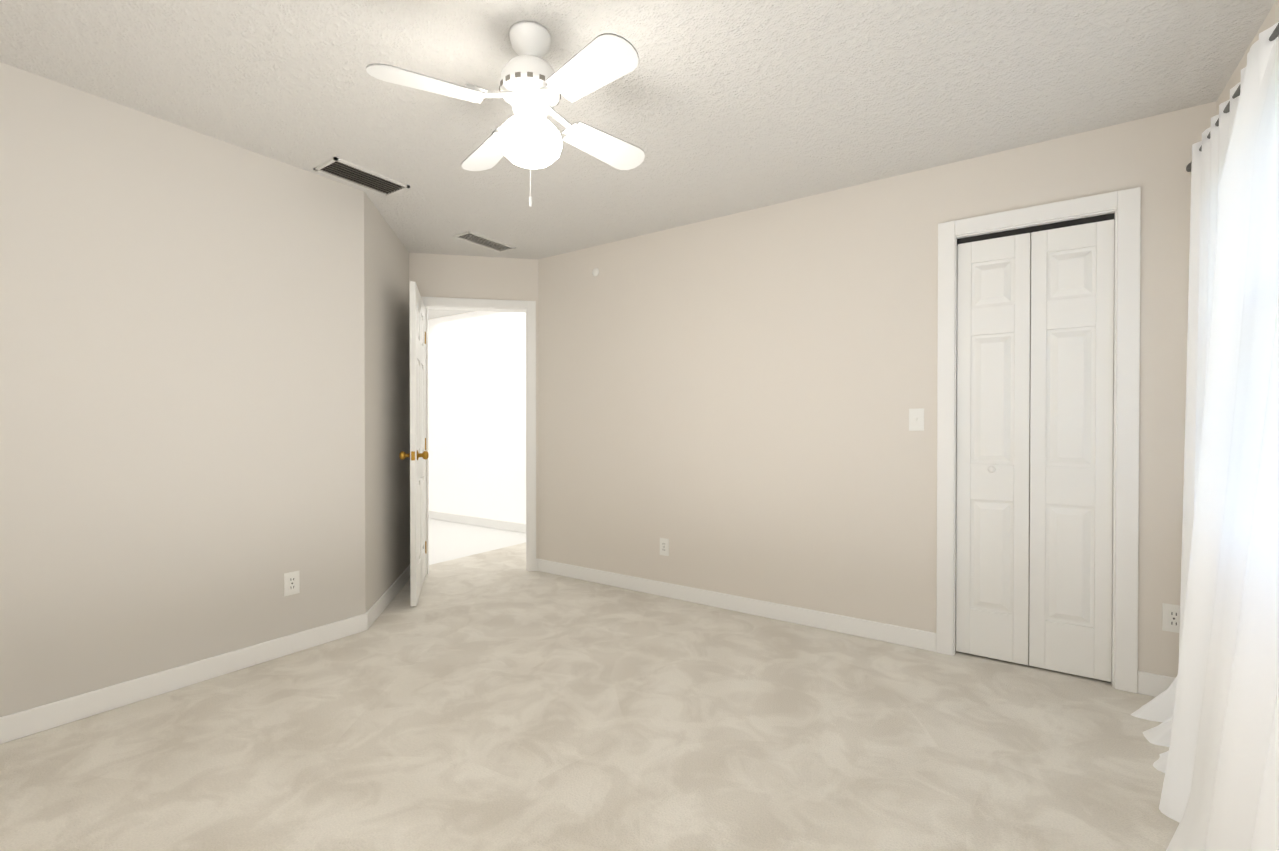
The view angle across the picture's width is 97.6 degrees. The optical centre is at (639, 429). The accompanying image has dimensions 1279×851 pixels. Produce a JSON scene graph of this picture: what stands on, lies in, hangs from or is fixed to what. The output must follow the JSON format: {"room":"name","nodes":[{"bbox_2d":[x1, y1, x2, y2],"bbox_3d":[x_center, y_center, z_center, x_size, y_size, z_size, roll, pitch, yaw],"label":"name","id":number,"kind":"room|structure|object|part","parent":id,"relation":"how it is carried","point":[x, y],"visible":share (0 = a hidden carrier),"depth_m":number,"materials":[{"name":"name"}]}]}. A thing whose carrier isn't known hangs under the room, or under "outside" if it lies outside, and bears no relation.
{"room":"empty bedroom","nodes":[
{"label":"empty bedroom","id":0,"kind":"room"},
{"bbox_2d":[0,62,364,716],"bbox_3d":[-2.271,-0.095,2.135,0.120,2.440,2.450,0,1,35],"label":"wall","id":1,"kind":"structure","parent":0,"point":[182,417],"depth_m":2.38,"materials":[{"name":"white paint"}]},
{"bbox_2d":[0,613,366,743],"bbox_3d":[-2.181,1.077,2.157,0.013,0.095,2.335,0,1,35],"label":"baseboard","id":2,"kind":"structure","parent":1,"relation":"attached to","point":[21,724],"depth_m":2.38,"materials":[{"name":"white wood"}]},
{"bbox_2d":[284,571,299,595],"bbox_3d":[-1.739,0.770,2.801,0.008,0.114,0.070,0,1,35],"label":"electrical outlet","id":3,"kind":"object","parent":1,"relation":"attached to","point":[291,583],"visible":1,"depth_m":2.80,"materials":[{"name":"white plastic"}]},
{"bbox_2d":[364,192,409,612],"bbox_3d":[-1.699,-0.106,3.711,0.120,2.440,1.244,0,0,-10],"label":"wall","id":4,"kind":"structure","parent":0,"point":[387,406],"depth_m":3.54,"materials":[{"name":"white paint"}]},
{"bbox_2d":[366,565,409,629],"bbox_3d":[-1.623,1.066,3.670,0.013,0.095,1.129,0,0,-10],"label":"baseboard return","id":5,"kind":"object","parent":4,"relation":"attached to","point":[378,607],"visible":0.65,"depth_m":3.52,"materials":[{"name":"white wood"}]},
{"bbox_2d":[409,253,538,558],"bbox_3d":[-1.273,-0.111,4.361,1.195,2.440,0.120,0,0,-10],"label":"wall","id":6,"kind":"structure","parent":0,"point":[458,276],"depth_m":4.30,"materials":[{"name":"beige paint"}]},
{"bbox_2d":[399,281,428,606],"bbox_3d":[-1.525,0.090,3.847,0.613,2.030,0.526,0,1,35],"label":"entry door","id":7,"kind":"structure","parent":6,"relation":"in","point":[418,455],"depth_m":3.56,"materials":[{"name":"white wood"}]},
{"bbox_3d":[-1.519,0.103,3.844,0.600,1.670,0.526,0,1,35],"label":"knob","id":8,"kind":"part","parent":7,"relation":"part of","materials":[{"name":"gold metal"}]},
{"bbox_2d":[421,297,535,575],"bbox_3d":[-1.261,0.053,4.364,0.892,2.111,0.152,0,0,-10],"label":"door frame","id":9,"kind":"structure","parent":6,"relation":"attached to","point":[530,306],"depth_m":4.36,"materials":[{"name":"white wood"}]},
{"bbox_2d":[428,311,525,523],"bbox_3d":[-1.435,-0.124,6.154,4.700,2.440,0.120,0,1,35],"label":"wall","id":10,"kind":"structure","parent":0,"point":[477,408],"depth_m":6.32,"materials":[{"name":"white paint"}]},
{"bbox_2d":[429,511,525,532],"bbox_3d":[-1.473,1.049,6.108,4.460,0.095,0.013,0,1,35],"label":"baseboard","id":11,"kind":"structure","parent":10,"relation":"attached to","point":[490,523],"depth_m":6.33,"materials":[{"name":"white wood"}]},
{"bbox_2d":[429,519,525,564],"bbox_3d":[-2.972,1.162,5.412,3.020,0.118,3.400,0,1,35],"label":"floor","id":12,"kind":"structure","parent":0,"point":[448,540],"depth_m":5.61,"materials":[{"name":"white"}]},
{"bbox_2d":[0,542,1178,850],"bbox_3d":[-0.107,1.185,2.166,5.380,0.120,5.500,0,1,35],"label":"floor carpet","id":13,"kind":"object","parent":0,"point":[500,700],"visible":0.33,"depth_m":1.99,"materials":[{"name":"beige carpet"}]},
{"bbox_2d":[0,0,1275,319],"bbox_3d":[-1.351,-1.381,3.004,8.400,0.120,5.500,0,1,35],"label":"ceiling","id":14,"kind":"structure","parent":0,"point":[714,108],"depth_m":2.13,"materials":[{"name":"white paint"}]},
{"bbox_2d":[314,157,409,196],"bbox_3d":[-1.445,-1.315,2.929,0.210,0.011,0.400,0,1,35],"label":"ceiling vent","id":15,"kind":"object","parent":14,"relation":"in","point":[347,171],"visible":0.98,"depth_m":2.92,"materials":[{"name":"metal"}]},
{"bbox_2d":[453,231,515,252],"bbox_3d":[-1.088,-1.323,3.952,0.170,0.011,0.420,0,1,35],"label":"ceiling vent","id":16,"kind":"object","parent":14,"relation":"in","point":[482,240],"visible":1,"depth_m":3.94,"materials":[{"name":"metal"}]},
{"bbox_2d":[366,20,644,206],"bbox_3d":[-0.353,-1.021,1.874,0.961,0.585,0.942,0,1,35],"label":"ceiling fan","id":17,"kind":"object","parent":14,"relation":"hanging from","point":[533,86],"visible":1,"depth_m":1.79,"materials":[{"name":"white"}]},
{"bbox_3d":[-0.364,-0.953,1.866,0.214,0.140,0.214,0,1,35],"label":"globe","id":18,"kind":"part","parent":17,"relation":"part of","materials":[{"name":"white glass"}]},
{"bbox_3d":[-0.356,-0.825,1.825,0.010,0.195,0.010,0,1,35],"label":"chain","id":19,"kind":"part","parent":17,"relation":"part of","materials":[{"name":"white"}]},
{"bbox_2d":[538,101,1215,677],"bbox_3d":[0.794,-0.104,3.370,4.010,2.440,0.120,0,1,35],"label":"wall","id":20,"kind":"structure","parent":0,"point":[726,403],"depth_m":3.19,"materials":[{"name":"beige paint"}]},
{"bbox_2d":[592,268,598,275],"bbox_3d":[-0.319,-1.139,4.048,0.060,0.060,0.013,0,1,35],"label":"detector","id":21,"kind":"object","parent":20,"relation":"attached to","point":[595,271],"visible":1,"depth_m":4.04,"materials":[{"name":"white plastic"}]},
{"bbox_2d":[660,538,668,555],"bbox_3d":[0.165,0.783,3.732,0.070,0.114,0.008,0,1,35],"label":"electrical outlet","id":22,"kind":"object","parent":20,"relation":"attached to","point":[664,546],"visible":1,"depth_m":3.73,"materials":[{"name":"white plastic"}]},
{"bbox_2d":[538,559,1174,696],"bbox_3d":[0.757,1.069,3.324,3.770,0.095,0.013,0,1,35],"label":"baseboard","id":23,"kind":"structure","parent":20,"relation":"attached to","point":[1152,684],"depth_m":3.27,"materials":[{"name":"white wood"}]},
{"bbox_2d":[909,408,923,430],"bbox_3d":[1.414,-0.050,2.860,0.070,0.114,0.017,0,1,35],"label":"light switch","id":24,"kind":"object","parent":20,"relation":"attached to","point":[916,419],"visible":1,"depth_m":2.86,"materials":[{"name":"white plastic"}]},
{"bbox_2d":[956,233,1029,664],"bbox_3d":[1.703,0.094,2.705,0.298,2.030,0.063,0,1,35],"label":"closet door","id":25,"kind":"structure","parent":20,"relation":"in","point":[993,417],"depth_m":2.70,"materials":[{"name":"white wood"}]},
{"bbox_2d":[936,187,1140,692],"bbox_3d":[1.846,0.079,2.648,0.633,2.085,0.122,0,1,35],"label":"door frame","id":26,"kind":"structure","parent":20,"relation":"attached to","point":[1051,224],"depth_m":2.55,"materials":[{"name":"white wood"}]},
{"bbox_2d":[1029,219,1113,681],"bbox_3d":[1.960,0.095,2.548,0.298,2.030,0.030,0,1,35],"label":"closet door","id":27,"kind":"structure","parent":20,"relation":"in","point":[1071,439],"depth_m":2.53,"materials":[{"name":"white wood"}]},
{"bbox_2d":[1162,603,1179,632],"bbox_3d":[2.216,0.784,2.320,0.070,0.114,0.008,0,1,35],"label":"electrical outlet","id":28,"kind":"object","parent":20,"relation":"attached to","point":[1170,617],"visible":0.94,"depth_m":2.32,"materials":[{"name":"white plastic"}]},
{"bbox_2d":[1216,0,1278,114],"bbox_3d":[1.285,-0.084,0.653,0.120,2.440,4.040,0,1,35],"label":"wall","id":29,"kind":"structure","parent":0,"point":[1271,19],"depth_m":1.96,"materials":[{"name":"beige paint"}]},
{"bbox_2d":[1131,22,1278,850],"bbox_3d":[1.399,0.029,1.280,0.403,2.196,2.556,0,1,35],"label":"curtain","id":30,"kind":"object","parent":29,"relation":"hanging from","point":[1214,707],"visible":1,"depth_m":1.39,"materials":[{"name":"white fabric"}]},
{"bbox_3d":[1.523,-1.023,1.187,0.101,0.070,2.556,0,1,35],"label":"rod","id":31,"kind":"part","parent":30,"relation":"part of","materials":[{"name":"black metal"}]}
]}

